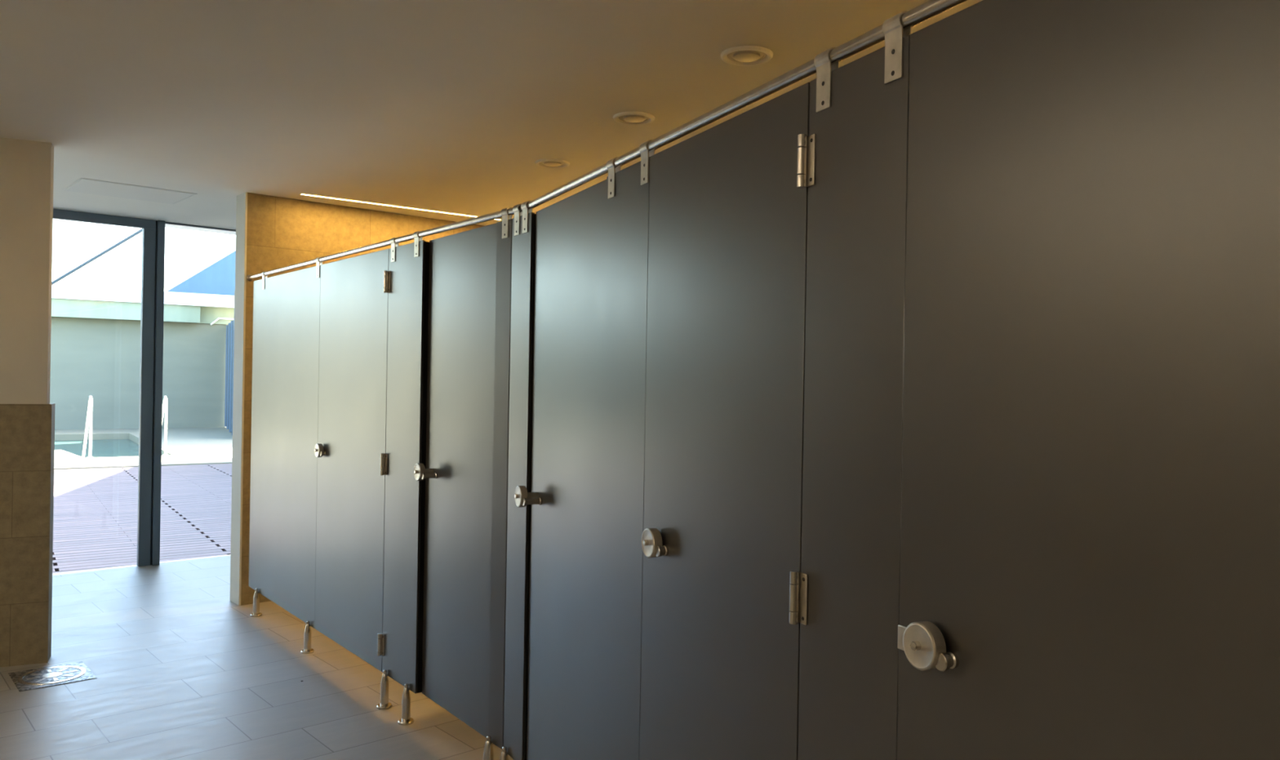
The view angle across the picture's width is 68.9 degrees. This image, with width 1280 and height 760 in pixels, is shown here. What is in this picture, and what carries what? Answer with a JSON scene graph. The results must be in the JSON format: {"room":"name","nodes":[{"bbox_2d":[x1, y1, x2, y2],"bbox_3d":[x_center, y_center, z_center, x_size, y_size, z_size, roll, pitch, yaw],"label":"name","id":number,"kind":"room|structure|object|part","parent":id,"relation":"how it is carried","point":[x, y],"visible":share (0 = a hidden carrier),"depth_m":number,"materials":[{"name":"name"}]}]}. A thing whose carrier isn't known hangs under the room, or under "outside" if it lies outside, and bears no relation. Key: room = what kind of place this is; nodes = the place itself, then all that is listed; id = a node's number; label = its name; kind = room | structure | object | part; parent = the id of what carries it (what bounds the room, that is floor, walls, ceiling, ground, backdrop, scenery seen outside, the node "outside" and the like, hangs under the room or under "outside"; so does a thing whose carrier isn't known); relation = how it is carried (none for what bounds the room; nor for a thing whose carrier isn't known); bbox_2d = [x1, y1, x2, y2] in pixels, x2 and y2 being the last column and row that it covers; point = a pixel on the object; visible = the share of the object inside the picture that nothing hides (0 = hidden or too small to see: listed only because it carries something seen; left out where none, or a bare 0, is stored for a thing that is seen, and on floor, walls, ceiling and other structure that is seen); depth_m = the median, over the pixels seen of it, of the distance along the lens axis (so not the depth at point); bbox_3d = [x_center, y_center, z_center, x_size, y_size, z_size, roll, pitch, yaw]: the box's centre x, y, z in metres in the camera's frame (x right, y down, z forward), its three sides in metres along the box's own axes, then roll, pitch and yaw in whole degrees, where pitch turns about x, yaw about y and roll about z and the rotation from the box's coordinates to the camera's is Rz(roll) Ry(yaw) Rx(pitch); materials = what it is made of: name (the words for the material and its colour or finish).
{"room":"changing room","nodes":[
{"label":"changing room","id":0,"kind":"room"},
{"bbox_2d":[0,137,55,666],"bbox_3d":[-4.970,0.084,3.878,4.322,2.643,0.126,1,0,-25],"label":"wall","id":1,"kind":"structure","parent":0,"point":[27,414],"depth_m":4.70,"materials":[{"name":"paint"}]},
{"bbox_2d":[51,228,142,284],"bbox_3d":[-10.904,-4.014,22.020,7.147,4.425,0.118,1,0,0],"label":"cable","id":2,"kind":"object","parent":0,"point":[140,231],"visible":0.09,"depth_m":21.98,"materials":[{"name":"grey metal"}]},
{"bbox_2d":[0,554,514,759],"bbox_3d":[-1.636,1.527,2.124,8.800,0.120,10.510,1,0,-41],"label":"floor","id":3,"kind":"structure","parent":0,"point":[183,670],"depth_m":4.37,"materials":[{"name":"tile"}]},
{"bbox_2d":[8,661,97,691],"bbox_3d":[-2.860,1.437,4.543,0.316,0.006,0.336,1,0,-41],"label":"floor drain","id":4,"kind":"object","parent":3,"relation":"on","point":[30,679],"visible":1,"depth_m":4.53,"materials":[{"name":"metal"}]},
{"bbox_2d":[53,208,156,575],"bbox_3d":[-4.603,0.085,6.411,2.304,2.642,0.060,1,0,-41],"label":"door frame","id":5,"kind":"structure","parent":3,"relation":"on","point":[148,226],"depth_m":7.11,"materials":[{"name":"paint"}]},
{"bbox_2d":[151,220,164,565],"bbox_3d":[-3.721,0.099,7.192,0.051,2.642,0.100,1,0,-41],"label":"trim","id":6,"kind":"structure","parent":3,"relation":"on","point":[160,264],"depth_m":7.15,"materials":[{"name":"paint"}]},
{"bbox_2d":[248,256,323,653],"bbox_3d":[-2.088,0.395,5.412,0.070,2.115,1.230,1,0,-38],"label":"panel","id":7,"kind":"object","parent":3,"relation":"on","point":[286,306],"visible":0.98,"depth_m":5.36,"materials":[{"name":"grey laminate"}]},
{"bbox_2d":[376,231,429,725],"bbox_3d":[-1.056,0.415,4.109,0.080,2.115,0.383,1,0,-38],"label":"panel","id":8,"kind":"object","parent":3,"relation":"on","point":[408,264],"visible":0.98,"depth_m":4.07,"materials":[{"name":"grey laminate"}]},
{"bbox_2d":[314,248,390,671],"bbox_3d":[-1.438,0.360,4.580,0.057,1.930,0.915,1,0,-38],"label":"door","id":9,"kind":"structure","parent":8,"relation":"attached to","point":[349,450],"depth_m":4.55,"materials":[{"name":"grey laminate"}]},
{"bbox_3d":[-1.645,0.382,4.845,0.027,0.028,0.028,1,0,-38],"label":"thumb knob","id":10,"kind":"part","parent":9,"relation":"part of","materials":[{"name":"metal"}]},
{"bbox_2d":[483,207,513,759],"bbox_3d":[-0.526,0.426,3.437,0.082,2.115,0.127,1,0,-38],"label":"panel","id":11,"kind":"object","parent":3,"relation":"on","point":[504,228],"visible":0.94,"depth_m":3.43,"materials":[{"name":"grey laminate"}]},
{"bbox_2d":[413,222,497,737],"bbox_3d":[-0.757,0.374,3.708,0.093,1.930,0.616,1,0,-36],"label":"door","id":12,"kind":"structure","parent":11,"relation":"attached to","point":[457,472],"depth_m":3.71,"materials":[{"name":"grey laminate"}]},
{"bbox_3d":[-0.873,0.397,3.867,0.064,0.028,0.028,1,0,-37],"label":"thumb knob","id":13,"kind":"part","parent":12,"relation":"part of","materials":[{"name":"metal"}]},
{"bbox_2d":[499,200,536,759],"bbox_3d":[-0.440,0.428,3.307,0.069,2.115,0.174,1,0,-36],"label":"panel","id":14,"kind":"object","parent":3,"relation":"on","point":[523,233],"visible":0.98,"depth_m":3.30,"materials":[{"name":"grey laminate"}]},
{"bbox_2d":[596,139,656,759],"bbox_3d":[-0.056,0.436,2.527,0.082,2.115,0.313,1,0,-25],"label":"panel","id":15,"kind":"object","parent":3,"relation":"on","point":[627,222],"visible":0.8,"depth_m":2.52,"materials":[{"name":"grey laminate"}]},
{"bbox_2d":[514,179,606,759],"bbox_3d":[-0.270,0.384,2.937,0.093,1.930,0.642,1,0,-25],"label":"door","id":16,"kind":"structure","parent":15,"relation":"attached to","point":[565,497],"depth_m":2.93,"materials":[{"name":"grey laminate"}]},
{"bbox_3d":[-0.361,0.408,3.130,0.064,0.028,0.028,1,0,-25],"label":"thumb knob","id":17,"kind":"part","parent":16,"relation":"part of","materials":[{"name":"metal"}]},
{"bbox_2d":[797,10,913,759],"bbox_3d":[0.355,0.445,1.650,0.070,2.115,0.311,1,0,-26],"label":"panel","id":18,"kind":"object","parent":3,"relation":"on","point":[859,108],"visible":0.95,"depth_m":1.64,"materials":[{"name":"grey laminate"}]},
{"bbox_2d":[639,82,815,759],"bbox_3d":[0.148,0.393,2.073,0.056,1.930,0.716,1,0,-25],"label":"door","id":19,"kind":"structure","parent":18,"relation":"attached to","point":[724,606],"depth_m":2.03,"materials":[{"name":"grey laminate"}]},
{"bbox_3d":[0.053,0.417,2.277,0.027,0.028,0.028,1,0,-25],"label":"thumb knob","id":20,"kind":"part","parent":19,"relation":"part of","materials":[{"name":"metal"}]},
{"bbox_3d":[1.049,0.461,0.194,0.070,2.115,1.542,1,0,-25],"label":"panel","id":21,"kind":"object","parent":3,"relation":"on","visible":0},
{"bbox_2d":[246,0,967,281],"bbox_3d":[-0.370,-0.611,2.851,0.442,0.044,7.579,1,0,-31],"label":"rail","id":22,"kind":"object","parent":21,"relation":"on","point":[931,8],"visible":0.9,"depth_m":2.11,"materials":[{"name":"metal"}]},
{"bbox_2d":[897,0,1279,759],"bbox_3d":[0.571,0.403,1.186,0.056,1.930,0.746,1,0,-26],"label":"door","id":23,"kind":"structure","parent":21,"relation":"attached to","point":[1090,540],"depth_m":1.21,"materials":[{"name":"grey laminate"}]},
{"bbox_3d":[0.432,0.416,1.489,0.004,0.039,0.059,1,0,-26],"label":"latch plate","id":24,"kind":"part","parent":23,"relation":"part of","materials":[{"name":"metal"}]},
{"bbox_3d":[0.464,0.426,1.414,0.027,0.028,0.028,1,0,-25],"label":"thumb knob","id":25,"kind":"part","parent":23,"relation":"part of","materials":[{"name":"metal"}]},
{"bbox_2d":[230,191,484,605],"bbox_3d":[-1.794,0.133,6.741,2.150,2.643,0.174,1,0,-41],"label":"wall","id":26,"kind":"structure","parent":0,"point":[273,232],"depth_m":6.07,"materials":[{"name":"stone"}]},
{"bbox_2d":[0,0,982,235],"bbox_3d":[-1.666,-1.327,2.208,8.800,0.300,10.750,1,0,-41],"label":"ceiling","id":27,"kind":"structure","parent":0,"point":[453,106],"depth_m":3.71,"materials":[{"name":"paint"}]},
{"bbox_2d":[63,177,197,204],"bbox_3d":[-3.286,-1.211,6.019,0.659,0.003,0.529,1,0,-41],"label":"ceiling hatch","id":28,"kind":"object","parent":27,"relation":"attached to","point":[84,185],"visible":1,"depth_m":5.99,"materials":[{"name":"white paint"}]},
{"bbox_2d":[299,192,502,220],"bbox_3d":[-1.594,-1.181,6.394,1.434,0.006,0.034,1,0,-37],"label":"recessed light","id":29,"kind":"object","parent":27,"relation":"in","point":[301,193],"visible":1,"depth_m":6.31,"materials":[{"name":"white plastic"}]},
{"bbox_2d":[535,158,569,168],"bbox_3d":[-0.467,-1.155,4.990,0.184,0.013,0.184,1,0,-41],"label":"recessed light","id":30,"kind":"object","parent":27,"relation":"in","point":[547,162],"visible":1,"depth_m":4.97,"materials":[{"name":"white metal"}]},
{"bbox_2d":[539,161,564,166],"bbox_3d":[-0.467,-1.155,4.990,0.138,0.012,0.138,1,0,-41],"label":"diffuser","id":31,"kind":"object","parent":30,"relation":"attached to","point":[541,163],"depth_m":4.98,"materials":[{"name":"grey"}]},
{"bbox_2d":[613,111,654,124],"bbox_3d":[-0.026,-1.146,4.094,0.184,0.013,0.184,1,0,-41],"label":"recessed light","id":32,"kind":"object","parent":27,"relation":"in","point":[631,117],"visible":1,"depth_m":4.07,"materials":[{"name":"white metal"}]},
{"bbox_2d":[618,115,649,122],"bbox_3d":[-0.026,-1.146,4.094,0.138,0.012,0.138,1,0,-41],"label":"diffuser","id":33,"kind":"object","parent":32,"relation":"attached to","point":[622,118],"depth_m":4.08,"materials":[{"name":"grey"}]},
{"bbox_2d":[720,45,773,66],"bbox_3d":[0.375,-1.137,3.281,0.184,0.013,0.184,1,0,-41],"label":"recessed light","id":34,"kind":"object","parent":27,"relation":"in","point":[740,55],"visible":1,"depth_m":3.27,"materials":[{"name":"white metal"}]},
{"bbox_2d":[727,49,766,62],"bbox_3d":[0.375,-1.137,3.281,0.138,0.012,0.138,1,0,-41],"label":"diffuser","id":35,"kind":"object","parent":34,"relation":"attached to","point":[734,55],"depth_m":3.27,"materials":[{"name":"grey"}]},
{"label":"outside","id":36,"kind":"structure","parent":0,"visible":0},
{"bbox_3d":[-2.981,1.499,12.314,8.880,0.045,9.620,1,0,-35],"label":"deck base","id":37,"kind":"object","parent":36,"visible":0},
{"bbox_2d":[52,463,231,573],"bbox_3d":[-2.943,1.465,12.260,8.878,0.025,9.490,1,0,-35],"label":"deck","id":38,"kind":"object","parent":37,"relation":"on","point":[95,511],"visible":0.13,"depth_m":9.75,"materials":[{"name":"brown wood"}]},
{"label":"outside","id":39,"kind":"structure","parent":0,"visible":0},
{"bbox_2d":[53,426,232,470],"bbox_3d":[-15.323,1.355,17.769,23.000,0.280,13.380,1,0,-35],"label":"paving","id":40,"kind":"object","parent":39,"point":[185,446],"visible":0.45,"depth_m":18.16,"materials":[{"name":"white concrete"}]},
{"bbox_2d":[81,395,93,457],"bbox_3d":[-9.714,0.949,16.348,0.100,1.374,1.114,1,0,-39],"label":"pool handrail","id":41,"kind":"object","parent":40,"relation":"on","point":[89,415],"visible":0.91,"depth_m":15.96,"materials":[{"name":"silver metal"}]},
{"bbox_2d":[49,284,234,429],"bbox_3d":[-17.437,-0.589,20.877,23.000,3.520,1.070,1,0,-35],"label":"building","id":42,"kind":"structure","parent":40,"relation":"on","point":[95,334],"depth_m":23.72,"materials":[{"name":"white concrete"}]},
{"bbox_2d":[161,395,168,455],"bbox_3d":[-8.763,0.964,17.004,0.100,1.374,1.114,1,0,-39],"label":"pool handrail","id":43,"kind":"object","parent":40,"relation":"on","point":[165,398],"visible":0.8,"depth_m":16.60,"materials":[{"name":"silver metal"}]},
{"bbox_2d":[167,250,235,295],"bbox_3d":[-11.373,-2.307,27.212,5.110,7.201,0.165,1,0,-27],"label":"canopy","id":44,"kind":"object","parent":40,"relation":"on","point":[219,277],"visible":0.14,"depth_m":26.73,"materials":[{"name":"fabric"}]},
{"bbox_2d":[224,290,235,435],"bbox_3d":[-7.354,-0.445,24.245,6.030,3.570,4.864,1,0,-26],"label":"side wing","id":45,"kind":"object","parent":40,"relation":"on","point":[229,352],"visible":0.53,"depth_m":23.70},
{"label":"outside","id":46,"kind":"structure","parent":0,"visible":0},
{"bbox_2d":[54,439,138,457],"bbox_3d":[-17.068,1.451,14.671,16.610,0.240,6.680,1,0,-35],"label":"pool water","id":47,"kind":"structure","parent":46,"point":[104,447],"depth_m":19.59,"materials":[{"name":"teal liquid"}]},
{"bbox_3d":[-1.507,0.135,8.129,0.120,2.643,1.530,1,0,-41],"label":"wall","id":48,"kind":"structure","parent":0,"visible":0},
{"bbox_2d":[163,222,235,563],"bbox_3d":[-2.888,0.112,7.946,2.192,2.641,0.035,1,0,-41],"label":"window","id":49,"kind":"structure","parent":48,"relation":"in","point":[167,223],"depth_m":7.38,"materials":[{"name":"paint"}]}
]}

